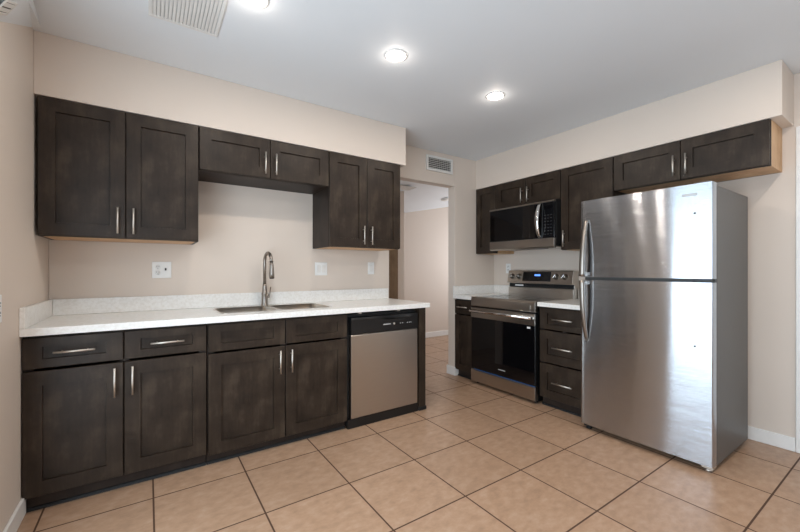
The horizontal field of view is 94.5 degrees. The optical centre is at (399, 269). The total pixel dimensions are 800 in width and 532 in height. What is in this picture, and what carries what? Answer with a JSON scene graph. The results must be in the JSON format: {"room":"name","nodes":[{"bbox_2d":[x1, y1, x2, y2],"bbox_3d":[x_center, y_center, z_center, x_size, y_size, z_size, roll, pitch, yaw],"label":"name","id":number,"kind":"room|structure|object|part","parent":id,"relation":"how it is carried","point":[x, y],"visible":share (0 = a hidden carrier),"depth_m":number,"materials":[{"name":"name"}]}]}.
{"room":"kitchen","nodes":[
{"label":"kitchen","id":0,"kind":"room"},
{"bbox_2d":[0,21,48,531],"bbox_3d":[-0.849,-0.047,0.230,0.120,2.500,5.152,0,0,-34],"label":"wall","id":1,"kind":"structure","parent":0,"point":[24,255],"depth_m":1.71,"materials":[{"name":"beige paint"}]},
{"bbox_2d":[0,295,1,321],"bbox_3d":[-1.649,0.161,1.520,0.009,0.116,0.070,0,0,-34],"label":"outlet","id":2,"kind":"object","parent":1,"relation":"attached to","point":[0,295],"visible":1,"depth_m":1.54,"materials":[{"name":"white plastic"}]},
{"bbox_2d":[0,0,17,15],"bbox_3d":[-1.571,-1.046,1.475,0.044,0.121,0.168,0,0,-34],"label":"air vent","id":3,"kind":"object","parent":1,"relation":"attached to","point":[7,6],"visible":1,"depth_m":1.48,"materials":[{"name":"white metal"}]},
{"bbox_2d":[3,498,25,531],"bbox_3d":[-1.702,1.157,1.602,0.014,0.092,0.540,0,0,-34],"label":"baseboard","id":4,"kind":"structure","parent":1,"relation":"attached to","point":[14,522],"depth_m":1.71,"materials":[{"name":"white paint"}]},
{"bbox_2d":[0,0,40,26],"bbox_3d":[-1.636,-1.047,1.586,0.105,0.500,1.020,0,0,-34],"label":"trim","id":5,"kind":"structure","parent":1,"relation":"attached to","point":[24,13],"depth_m":1.69,"materials":[{"name":"white paint"}]},
{"bbox_2d":[34,30,405,167],"bbox_3d":[-1.066,-1.125,2.841,2.461,0.343,0.367,0,0,-34],"label":"soffit","id":6,"kind":"structure","parent":0,"point":[65,69],"depth_m":2.43,"materials":[{"name":"beige paint"}]},
{"bbox_2d":[49,145,493,366],"bbox_3d":[-0.492,-0.047,3.521,4.175,2.500,0.113,0,0,-34],"label":"wall","id":7,"kind":"structure","parent":0,"point":[237,225],"depth_m":3.00,"materials":[{"name":"beige paint"}]},
{"bbox_2d":[38,95,197,244],"bbox_3d":[-1.742,-0.569,2.359,0.774,0.766,0.400,0,0,-34],"label":"upper cabinet","id":8,"kind":"object","parent":7,"relation":"attached to","point":[105,175],"visible":1,"depth_m":2.20,"materials":[{"name":"brown wood"}]},
{"bbox_3d":[-1.813,-0.569,2.121,0.383,0.758,0.020,0,0,-34],"label":"door","id":9,"kind":"part","parent":8,"relation":"part of","materials":[{"name":"brown wood"}]},
{"bbox_3d":[-1.670,-0.292,2.187,0.010,0.155,0.034,0,0,-34],"label":"handle","id":10,"kind":"part","parent":8,"relation":"part of","materials":[{"name":"silver metal"}]},
{"bbox_3d":[-1.607,-0.292,2.229,0.010,0.155,0.034,0,0,-34],"label":"handle","id":11,"kind":"part","parent":8,"relation":"part of","materials":[{"name":"silver metal"}]},
{"bbox_3d":[-1.494,-0.569,2.339,0.383,0.758,0.020,0,0,-34],"label":"door","id":12,"kind":"part","parent":8,"relation":"part of","materials":[{"name":"brown wood"}]},
{"bbox_2d":[152,262,170,277],"bbox_3d":[-1.691,0.000,2.625,0.116,0.116,0.018,0,0,-34],"label":"outlet","id":13,"kind":"object","parent":7,"relation":"attached to","point":[159,269],"visible":1,"depth_m":2.63,"materials":[{"name":"white plastic"}]},
{"bbox_2d":[53,288,387,315],"bbox_3d":[-1.141,0.234,2.998,2.470,0.102,0.020,0,0,-34],"label":"backsplash","id":14,"kind":"structure","parent":7,"relation":"attached to","point":[74,306],"depth_m":2.74,"materials":[{"name":"white stone"}]},
{"bbox_2d":[198,127,328,193],"bbox_3d":[-1.040,-0.808,2.837,0.916,0.288,0.400,0,0,-34],"label":"upper cabinet","id":15,"kind":"object","parent":7,"relation":"attached to","point":[224,157],"visible":0.94,"depth_m":2.69,"materials":[{"name":"brown wood"}]},
{"bbox_3d":[-1.141,-0.808,2.579,0.454,0.280,0.020,0,0,-34],"label":"door","id":16,"kind":"part","parent":15,"relation":"part of","materials":[{"name":"brown wood"}]},
{"bbox_3d":[-0.969,-0.770,2.664,0.010,0.155,0.034,0,0,-34],"label":"handle","id":17,"kind":"part","parent":15,"relation":"part of","materials":[{"name":"silver metal"}]},
{"bbox_3d":[-0.906,-0.770,2.707,0.010,0.155,0.034,0,0,-34],"label":"handle","id":18,"kind":"part","parent":15,"relation":"part of","materials":[{"name":"silver metal"}]},
{"bbox_3d":[-0.763,-0.808,2.837,0.454,0.280,0.020,0,0,-34],"label":"door","id":19,"kind":"part","parent":15,"relation":"part of","materials":[{"name":"brown wood"}]},
{"bbox_2d":[315,262,326,274],"bbox_3d":[-0.703,-0.009,3.302,0.116,0.116,0.010,0,0,-34],"label":"light switch","id":20,"kind":"object","parent":7,"relation":"attached to","point":[320,267],"visible":1,"depth_m":3.30,"materials":[{"name":"white plastic"}]},
{"bbox_2d":[313,152,399,250],"bbox_3d":[-0.374,-0.569,3.291,0.689,0.766,0.400,0,0,-34],"label":"upper cabinet","id":21,"kind":"object","parent":7,"relation":"attached to","point":[359,209],"visible":0.98,"depth_m":3.13,"materials":[{"name":"brown wood"}]},
{"bbox_3d":[-0.428,-0.569,3.065,0.340,0.758,0.020,0,0,-34],"label":"door","id":22,"kind":"part","parent":21,"relation":"part of","materials":[{"name":"brown wood"}]},
{"bbox_3d":[-0.144,-0.569,3.259,0.340,0.758,0.020,0,0,-34],"label":"door","id":23,"kind":"part","parent":21,"relation":"part of","materials":[{"name":"brown wood"}]},
{"bbox_2d":[368,262,373,273],"bbox_3d":[-0.281,-0.015,3.590,0.070,0.116,0.010,0,0,-34],"label":"light switch","id":24,"kind":"object","parent":7,"relation":"attached to","point":[370,264],"visible":1,"depth_m":3.59,"materials":[{"name":"white plastic"}]},
{"bbox_2d":[426,154,452,174],"bbox_3d":[0.438,-1.160,4.076,0.375,0.165,0.018,0,0,-34],"label":"air vent","id":25,"kind":"object","parent":7,"relation":"in","point":[433,163],"visible":1,"depth_m":4.07,"materials":[{"name":"white metal"}]},
{"bbox_2d":[447,365,458,375],"bbox_3d":[0.617,1.154,4.277,0.083,0.098,0.141,0,0,-34],"label":"baseboard","id":26,"kind":"structure","parent":7,"relation":"attached to","point":[452,370],"depth_m":4.23,"materials":[{"name":"white paint"}]},
{"bbox_2d":[398,191,403,299],"bbox_3d":[-0.683,0.089,4.353,1.725,2.228,0.080,0,0,-34],"label":"wall","id":27,"kind":"structure","parent":0,"point":[401,250],"depth_m":4.78,"materials":[{"name":"beige paint"}]},
{"bbox_2d":[389,249,397,298],"bbox_3d":[-0.377,0.201,4.498,0.836,1.995,0.025,0,0,-34],"label":"door","id":28,"kind":"structure","parent":27,"relation":"in","point":[393,254],"depth_m":4.68,"materials":[{"name":"brown wood"}]},
{"bbox_2d":[17,335,799,531],"bbox_3d":[1.127,1.253,2.773,6.260,0.100,7.370,0,0,-34],"label":"floor","id":29,"kind":"structure","parent":0,"point":[479,457],"depth_m":2.06,"materials":[{"name":"beige tile"}]},
{"bbox_2d":[22,324,205,512],"bbox_3d":[-1.669,0.764,2.259,0.804,0.878,0.646,0,0,-34],"label":"base cabinet","id":30,"kind":"object","parent":29,"relation":"on","point":[103,411],"visible":0.9,"depth_m":1.98,"materials":[{"name":"brown wood"}]},
{"bbox_3d":[-1.679,0.413,1.915,0.394,0.152,0.020,0,0,-34],"label":"drawer","id":31,"kind":"part","parent":30,"relation":"part of","materials":[{"name":"brown wood"}]},
{"bbox_3d":[-1.679,0.812,1.915,0.394,0.618,0.020,0,0,-34],"label":"door","id":32,"kind":"part","parent":30,"relation":"part of","materials":[{"name":"brown wood"}]},
{"bbox_3d":[-1.665,0.413,1.893,0.163,0.010,0.034,0,0,-34],"label":"handle","id":33,"kind":"part","parent":30,"relation":"part of","materials":[{"name":"silver metal"}]},
{"bbox_3d":[-1.532,0.605,1.984,0.010,0.155,0.034,0,0,-34],"label":"handle","id":34,"kind":"part","parent":30,"relation":"part of","materials":[{"name":"silver metal"}]},
{"bbox_3d":[-1.531,1.195,2.056,0.804,0.016,0.014,0,0,-34],"label":"shoe moulding","id":35,"kind":"part","parent":30,"relation":"part of","materials":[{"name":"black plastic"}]},
{"bbox_3d":[-1.467,0.605,2.027,0.010,0.155,0.034,0,0,-34],"label":"handle","id":36,"kind":"part","parent":30,"relation":"part of","materials":[{"name":"silver metal"}]},
{"bbox_3d":[-1.347,0.413,2.141,0.399,0.152,0.020,0,0,-34],"label":"drawer","id":37,"kind":"part","parent":30,"relation":"part of","materials":[{"name":"brown wood"}]},
{"bbox_3d":[-1.347,0.812,2.141,0.399,0.618,0.020,0,0,-34],"label":"door","id":38,"kind":"part","parent":30,"relation":"part of","materials":[{"name":"brown wood"}]},
{"bbox_3d":[-1.332,0.413,2.119,0.163,0.010,0.034,0,0,-34],"label":"handle","id":39,"kind":"part","parent":30,"relation":"part of","materials":[{"name":"silver metal"}]},
{"bbox_2d":[19,288,429,336],"bbox_3d":[-0.963,0.253,2.743,2.519,0.140,0.642,0,0,-34],"label":"countertop","id":40,"kind":"structure","parent":30,"relation":"on","point":[76,315],"depth_m":2.47,"materials":[{"name":"white stone"}]},
{"bbox_2d":[261,251,273,305],"bbox_3d":[-1.036,0.070,2.913,0.083,0.430,0.193,0,0,-34],"label":"faucet","id":41,"kind":"object","parent":40,"relation":"on","point":[264,301],"visible":0.99,"depth_m":2.94,"materials":[{"name":"silver metal"}]},
{"bbox_3d":[-1.040,-0.015,2.910,0.025,0.261,0.160,0,0,-41],"label":"spout","id":42,"kind":"part","parent":41,"relation":"part of","materials":[{"name":"silver metal"}]},
{"bbox_2d":[213,303,330,312],"bbox_3d":[-0.948,0.408,2.778,0.786,0.249,0.391,0,0,-34],"label":"sink","id":43,"kind":"object","parent":40,"relation":"in","point":[305,305],"visible":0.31,"depth_m":2.87,"materials":[{"name":"metal"}]},
{"bbox_3d":[-1.115,0.408,2.664,0.362,0.248,0.370,0,0,-34],"label":"bowl","id":44,"kind":"part","parent":43,"relation":"part of","materials":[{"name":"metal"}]},
{"bbox_3d":[-0.787,0.408,2.887,0.376,0.248,0.370,0,0,-34],"label":"bowl","id":45,"kind":"part","parent":43,"relation":"part of","materials":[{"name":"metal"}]},
{"bbox_2d":[206,313,346,464],"bbox_3d":[-0.947,0.764,2.752,0.938,0.878,0.646,0,0,-34],"label":"base cabinet","id":46,"kind":"object","parent":29,"relation":"on","point":[270,383],"visible":0.94,"depth_m":2.48,"materials":[{"name":"brown wood"}]},
{"bbox_3d":[-0.980,0.420,2.391,0.466,0.166,0.020,0,0,-34],"label":"false drawer","id":47,"kind":"part","parent":46,"relation":"part of","materials":[{"name":"brown wood"}]},
{"bbox_3d":[-0.980,0.826,2.391,0.466,0.618,0.020,0,0,-34],"label":"door","id":48,"kind":"part","parent":46,"relation":"part of","materials":[{"name":"brown wood"}]},
{"bbox_3d":[-0.808,1.195,2.548,0.938,0.016,0.014,0,0,-34],"label":"shoe moulding","id":49,"kind":"part","parent":46,"relation":"part of","materials":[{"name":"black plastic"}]},
{"bbox_3d":[-0.802,0.619,2.480,0.010,0.155,0.034,0,0,-34],"label":"handle","id":50,"kind":"part","parent":46,"relation":"part of","materials":[{"name":"silver metal"}]},
{"bbox_3d":[-0.593,0.420,2.655,0.459,0.166,0.020,0,0,-34],"label":"false drawer","id":51,"kind":"part","parent":46,"relation":"part of","materials":[{"name":"brown wood"}]},
{"bbox_3d":[-0.593,0.826,2.655,0.459,0.618,0.020,0,0,-34],"label":"door","id":52,"kind":"part","parent":46,"relation":"part of","materials":[{"name":"brown wood"}]},
{"bbox_2d":[344,309,417,429],"bbox_3d":[-0.275,0.764,3.196,0.662,0.879,0.592,0,0,-34],"label":"dishwasher","id":53,"kind":"object","parent":29,"relation":"on","point":[381,345],"visible":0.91,"depth_m":2.94,"materials":[{"name":"silver metal"}]},
{"bbox_3d":[-0.122,0.812,2.977,0.624,0.633,0.045,0,0,-34],"label":"door","id":54,"kind":"part","parent":53,"relation":"part of","materials":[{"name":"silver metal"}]},
{"bbox_3d":[-0.121,0.427,2.976,0.624,0.131,0.049,0,0,-34],"label":"control panel","id":55,"kind":"part","parent":53,"relation":"part of","materials":[{"name":"black plastic"}]},
{"bbox_2d":[414,308,425,410],"bbox_3d":[0.023,0.764,3.429,0.080,0.878,0.618,0,0,-34],"label":"end panel","id":56,"kind":"object","parent":29,"relation":"on","point":[421,311],"visible":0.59,"depth_m":3.17,"materials":[{"name":"brown wood"}]},
{"bbox_2d":[455,299,471,379],"bbox_3d":[0.961,0.764,4.267,0.690,0.878,0.285,0,0,-34],"label":"base cabinet","id":57,"kind":"object","parent":29,"relation":"on","point":[462,306],"visible":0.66,"depth_m":4.11,"materials":[{"name":"brown wood"}]},
{"bbox_3d":[0.712,0.812,4.098,0.020,0.618,0.280,0,0,-34],"label":"door","id":58,"kind":"part","parent":57,"relation":"part of","materials":[{"name":"brown wood"}]},
{"bbox_3d":[0.712,0.413,4.098,0.020,0.152,0.280,0,0,-34],"label":"drawer","id":59,"kind":"part","parent":57,"relation":"part of","materials":[{"name":"brown wood"}]},
{"bbox_2d":[453,285,509,299],"bbox_3d":[0.964,0.253,4.268,0.684,0.140,0.291,0,0,-34],"label":"countertop","id":60,"kind":"structure","parent":57,"relation":"on","point":[459,292],"depth_m":4.34,"materials":[{"name":"white stone"}]},
{"bbox_2d":[469,270,577,402],"bbox_3d":[1.247,0.605,3.795,0.743,1.196,0.789,0,0,-34],"label":"range","id":61,"kind":"object","parent":29,"relation":"on","point":[505,329],"visible":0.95,"depth_m":3.64,"materials":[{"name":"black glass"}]},
{"bbox_3d":[0.960,0.431,3.599,0.047,0.029,0.765,0,0,-34],"label":"handle","id":62,"kind":"part","parent":61,"relation":"part of","materials":[{"name":"silver metal"}]},
{"bbox_3d":[0.973,0.341,3.621,0.003,0.048,0.709,0,0,-34],"label":"inset panel","id":63,"kind":"part","parent":61,"relation":"part of","materials":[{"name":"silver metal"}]},
{"bbox_3d":[0.980,0.447,3.613,0.006,0.104,0.789,0,0,-34],"label":"door trim","id":64,"kind":"part","parent":61,"relation":"part of","materials":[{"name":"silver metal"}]},
{"bbox_3d":[0.981,0.771,3.614,0.004,0.535,0.777,0,0,-34],"label":"door glass","id":65,"kind":"part","parent":61,"relation":"part of","materials":[{"name":"black glass"}]},
{"bbox_3d":[0.997,1.112,3.625,0.044,0.123,0.789,0,0,-34],"label":"storage drawer","id":66,"kind":"part","parent":61,"relation":"part of","materials":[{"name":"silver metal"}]},
{"bbox_3d":[0.999,0.717,3.626,0.040,0.652,0.789,0,0,-34],"label":"oven door","id":67,"kind":"part","parent":61,"relation":"part of","materials":[{"name":"black glass"}]},
{"bbox_3d":[0.998,0.332,3.625,0.045,0.100,0.789,0,0,-34],"label":"panel","id":68,"kind":"part","parent":61,"relation":"part of","materials":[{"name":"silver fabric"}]},
{"bbox_2d":[483,295,567,303],"bbox_3d":[1.232,0.298,3.785,0.588,0.014,0.789,0,0,-34],"label":"cooktop","id":69,"kind":"object","parent":61,"relation":"in","point":[503,299],"depth_m":3.72,"materials":[{"name":"black glass"}]},
{"bbox_3d":[1.462,0.071,3.963,0.024,0.100,0.345,0,0,-34],"label":"display panel","id":70,"kind":"part","parent":61,"relation":"part of","materials":[{"name":"black glass"}]},
{"bbox_2d":[540,307,580,416],"bbox_3d":[1.630,0.764,3.285,0.690,0.878,0.456,0,0,-34],"label":"base cabinet","id":71,"kind":"object","parent":29,"relation":"on","point":[560,331],"visible":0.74,"depth_m":3.14,"materials":[{"name":"brown wood"}]},
{"bbox_2d":[537,299,579,309],"bbox_3d":[1.632,0.253,3.288,0.684,0.140,0.464,0,0,-34],"label":"countertop","id":72,"kind":"structure","parent":71,"relation":"on","point":[574,304],"depth_m":3.17,"materials":[{"name":"white stone"}]},
{"bbox_3d":[1.381,0.972,3.115,0.020,0.299,0.452,0,0,-34],"label":"drawer","id":73,"kind":"part","parent":71,"relation":"part of","materials":[{"name":"brown wood"}]},
{"bbox_3d":[1.381,0.671,3.115,0.020,0.279,0.452,0,0,-34],"label":"drawer","id":74,"kind":"part","parent":71,"relation":"part of","materials":[{"name":"brown wood"}]},
{"bbox_3d":[1.381,0.427,3.115,0.020,0.184,0.452,0,0,-34],"label":"drawer","id":75,"kind":"part","parent":71,"relation":"part of","materials":[{"name":"brown wood"}]},
{"bbox_3d":[1.408,1.195,3.134,0.014,0.016,0.456,0,0,-34],"label":"shoe moulding","id":76,"kind":"part","parent":71,"relation":"part of","materials":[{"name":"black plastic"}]},
{"bbox_3d":[1.359,0.972,3.100,0.034,0.010,0.185,0,0,-34],"label":"handle","id":77,"kind":"part","parent":71,"relation":"part of","materials":[{"name":"silver metal"}]},
{"bbox_3d":[1.359,0.671,3.100,0.034,0.010,0.185,0,0,-34],"label":"handle","id":78,"kind":"part","parent":71,"relation":"part of","materials":[{"name":"silver metal"}]},
{"bbox_2d":[579,180,747,471],"bbox_3d":[1.856,0.338,2.666,0.766,1.731,0.806,0,0,-34],"label":"refrigerator","id":79,"kind":"object","parent":29,"relation":"on","point":[663,293],"visible":1,"depth_m":2.39,"materials":[{"name":"grey metal"}]},
{"bbox_3d":[1.373,0.306,2.765,0.078,0.454,0.042,0,0,-34],"label":"handle","id":80,"kind":"part","parent":79,"relation":"part of","materials":[{"name":"silver metal"}]},
{"bbox_3d":[1.373,-0.162,2.765,0.078,0.420,0.042,0,0,-34],"label":"handle","id":81,"kind":"part","parent":79,"relation":"part of","materials":[{"name":"silver metal"}]},
{"bbox_3d":[1.623,0.618,2.507,0.070,1.086,0.806,0,0,-34],"label":"door","id":82,"kind":"part","parent":79,"relation":"part of","materials":[{"name":"silver metal"}]},
{"bbox_3d":[1.623,-0.233,2.507,0.070,0.572,0.806,0,0,-34],"label":"freezer door","id":83,"kind":"part","parent":79,"relation":"part of","materials":[{"name":"silver metal"}]},
{"bbox_2d":[32,0,799,160],"bbox_3d":[0.908,-1.347,1.354,4.300,0.100,5.272,0,0,-34],"label":"ceiling","id":84,"kind":"structure","parent":0,"point":[560,66],"depth_m":2.19,"materials":[{"name":"white paint"}]},
{"bbox_2d":[148,0,227,36],"bbox_3d":[-1.040,-1.292,1.808,0.315,0.008,0.370,0,0,-34],"label":"ceiling vent","id":85,"kind":"object","parent":84,"relation":"in","point":[202,16],"visible":1,"depth_m":1.86,"materials":[{"name":"white enamelled metal"}]},
{"bbox_2d":[240,0,269,8],"bbox_3d":[-0.698,-1.293,1.765,0.142,0.006,0.142,0,0,-34],"label":"recessed light","id":86,"kind":"object","parent":84,"relation":"in","point":[255,4],"visible":1,"depth_m":1.79,"materials":[{"name":"white paint"}]},
{"bbox_2d":[384,49,407,62],"bbox_3d":[-0.024,-1.293,2.236,0.142,0.006,0.142,0,0,-34],"label":"recessed light","id":87,"kind":"object","parent":84,"relation":"in","point":[392,55],"visible":1,"depth_m":2.23,"materials":[{"name":"white paint"}]},
{"bbox_2d":[486,91,504,100],"bbox_3d":[0.710,-1.293,2.755,0.142,0.006,0.142,0,0,-34],"label":"recessed light","id":88,"kind":"object","parent":84,"relation":"in","point":[497,95],"visible":1,"depth_m":2.74,"materials":[{"name":"white paint"}]},
{"bbox_2d":[400,180,447,212],"bbox_3d":[0.149,-1.075,5.257,4.920,1.450,2.033,0,0,-34],"label":"ceiling","id":89,"kind":"structure","parent":0,"point":[424,196],"depth_m":5.52,"materials":[{"name":"white paint"}]},
{"bbox_2d":[400,185,415,189],"bbox_3d":[0.033,-1.026,4.611,0.300,0.008,0.180,0,0,-34],"label":"ceiling vent","id":90,"kind":"object","parent":89,"relation":"in","point":[403,187],"visible":0.57,"depth_m":4.60,"materials":[{"name":"white metal"}]},
{"bbox_2d":[404,207,447,332],"bbox_3d":[-0.389,-0.077,6.047,4.920,2.560,0.120,0,0,-34],"label":"wall","id":91,"kind":"structure","parent":0,"point":[425,231],"depth_m":6.59,"materials":[{"name":"beige paint"}]},
{"bbox_2d":[425,330,447,337],"bbox_3d":[0.477,1.157,6.556,2.675,0.092,0.014,0,0,-34],"label":"baseboard","id":92,"kind":"structure","parent":91,"relation":"attached to","point":[444,332],"depth_m":6.67,"materials":[{"name":"white paint"}]},
{"bbox_2d":[476,59,793,189],"bbox_3d":[1.758,-1.125,3.428,0.320,0.343,2.575,0,0,-34],"label":"soffit","id":93,"kind":"structure","parent":0,"point":[764,92],"depth_m":2.81,"materials":[{"name":"beige paint"}]},
{"bbox_2d":[494,73,799,437],"bbox_3d":[2.634,-0.047,2.534,0.120,2.500,5.039,0,0,-34],"label":"wall","id":94,"kind":"structure","parent":0,"point":[771,197],"depth_m":2.56,"materials":[{"name":"beige paint"}]},
{"bbox_2d":[476,186,513,254],"bbox_3d":[1.105,-0.569,4.357,0.352,0.766,0.299,0,0,-34],"label":"upper cabinet","id":95,"kind":"object","parent":94,"relation":"attached to","point":[485,197],"visible":0.55,"depth_m":4.30,"materials":[{"name":"brown wood"}]},
{"bbox_3d":[0.995,-0.569,4.282,0.020,0.758,0.294,0,0,-34],"label":"door","id":96,"kind":"part","parent":95,"relation":"part of","materials":[{"name":"brown wood"}]},
{"bbox_2d":[494,285,509,293],"bbox_3d":[1.239,0.234,4.455,0.020,0.102,0.291,0,0,-34],"label":"backsplash","id":97,"kind":"structure","parent":94,"relation":"attached to","point":[504,289],"depth_m":4.45,"materials":[{"name":"white stone"}]},
{"bbox_2d":[506,264,510,272],"bbox_3d":[1.287,-0.017,4.395,0.009,0.116,0.070,0,0,-34],"label":"outlet","id":98,"kind":"object","parent":94,"relation":"attached to","point":[508,266],"visible":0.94,"depth_m":4.39,"materials":[{"name":"white plastic"}]},
{"bbox_2d":[496,170,560,208],"bbox_3d":[1.413,-0.810,3.904,0.352,0.284,0.789,0,0,-34],"label":"upper cabinet","id":99,"kind":"object","parent":94,"relation":"attached to","point":[547,186],"visible":0.76,"depth_m":3.77,"materials":[{"name":"brown wood"}]},
{"bbox_3d":[1.192,-0.810,3.992,0.020,0.276,0.390,0,0,-34],"label":"door","id":100,"kind":"part","parent":99,"relation":"part of","materials":[{"name":"brown wood"}]},
{"bbox_2d":[490,199,560,250],"bbox_3d":[1.358,-0.437,3.866,0.484,0.458,0.784,0,0,-34],"label":"microwave","id":101,"kind":"object","parent":99,"relation":"attached to","point":[537,225],"visible":0.94,"depth_m":3.69,"materials":[{"name":"black glass"}]},
{"bbox_3d":[1.181,-0.474,3.818,0.005,0.320,0.646,0,0,-34],"label":"door glass","id":102,"kind":"part","parent":101,"relation":"part of","materials":[{"name":"black glass"}]},
{"bbox_3d":[1.191,-0.473,3.828,0.025,0.337,0.659,0,0,-34],"label":"door","id":103,"kind":"part","parent":101,"relation":"part of","materials":[{"name":"black glass"}]},
{"bbox_3d":[1.227,-0.650,3.776,0.035,0.014,0.784,0,0,-34],"label":"trim","id":104,"kind":"part","parent":101,"relation":"part of","materials":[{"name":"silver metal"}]},
{"bbox_3d":[1.227,-0.255,3.776,0.034,0.094,0.784,0,0,-34],"label":"trim","id":105,"kind":"part","parent":101,"relation":"part of","materials":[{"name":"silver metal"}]},
{"bbox_3d":[1.392,-0.226,3.889,0.362,0.012,0.764,0,0,-34],"label":"underside plate","id":106,"kind":"part","parent":101,"relation":"part of","materials":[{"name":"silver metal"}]},
{"bbox_3d":[1.325,-0.473,3.549,0.071,0.334,0.044,0,0,-34],"label":"handle","id":107,"kind":"part","parent":101,"relation":"part of","materials":[{"name":"silver metal"}]},
{"bbox_3d":[1.412,-0.473,3.502,0.027,0.337,0.122,0,0,-34],"label":"control panel","id":108,"kind":"part","parent":101,"relation":"part of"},
{"bbox_3d":[1.414,-0.810,3.667,0.020,0.276,0.390,0,0,-34],"label":"door","id":109,"kind":"part","parent":99,"relation":"part of","materials":[{"name":"brown wood"}]},
{"bbox_2d":[561,157,625,250],"bbox_3d":[1.770,-0.569,3.379,0.352,0.766,0.474,0,0,-34],"label":"upper cabinet","id":110,"kind":"object","parent":94,"relation":"attached to","point":[594,180],"visible":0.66,"depth_m":3.36,"materials":[{"name":"brown wood"}]},
{"bbox_2d":[614,119,781,193],"bbox_3d":[2.172,-0.805,2.790,0.352,0.294,0.944,0,0,-34],"label":"upper cabinet","id":111,"kind":"object","parent":94,"relation":"attached to","point":[752,149],"visible":0.98,"depth_m":2.61,"materials":[{"name":"brown wood"}]},
{"bbox_3d":[1.929,-0.805,2.910,0.020,0.286,0.468,0,0,-34],"label":"door","id":112,"kind":"part","parent":111,"relation":"part of","materials":[{"name":"brown wood"}]},
{"bbox_3d":[2.019,-0.764,2.732,0.034,0.155,0.010,0,0,-34],"label":"handle","id":113,"kind":"part","parent":111,"relation":"part of","materials":[{"name":"silver metal"}]},
{"bbox_3d":[2.062,-0.764,2.669,0.034,0.155,0.010,0,0,-34],"label":"handle","id":114,"kind":"part","parent":111,"relation":"part of","materials":[{"name":"silver metal"}]},
{"bbox_3d":[2.195,-0.805,2.520,0.020,0.286,0.468,0,0,-34],"label":"door","id":115,"kind":"part","parent":111,"relation":"part of","materials":[{"name":"brown wood"}]},
{"bbox_2d":[748,426,795,451],"bbox_3d":[2.340,1.157,2.846,0.014,0.092,0.975,0,0,-34],"label":"baseboard","id":116,"kind":"structure","parent":94,"relation":"attached to","point":[756,434],"depth_m":2.53,"materials":[{"name":"white paint"}]},
{"bbox_2d":[796,126,799,452],"bbox_3d":[2.882,0.130,2.049,0.016,2.146,0.950,0,0,-34],"label":"trim","id":117,"kind":"structure","parent":94,"relation":"attached to","point":[798,127],"depth_m":2.43,"materials":[{"name":"white paint"}]}
]}

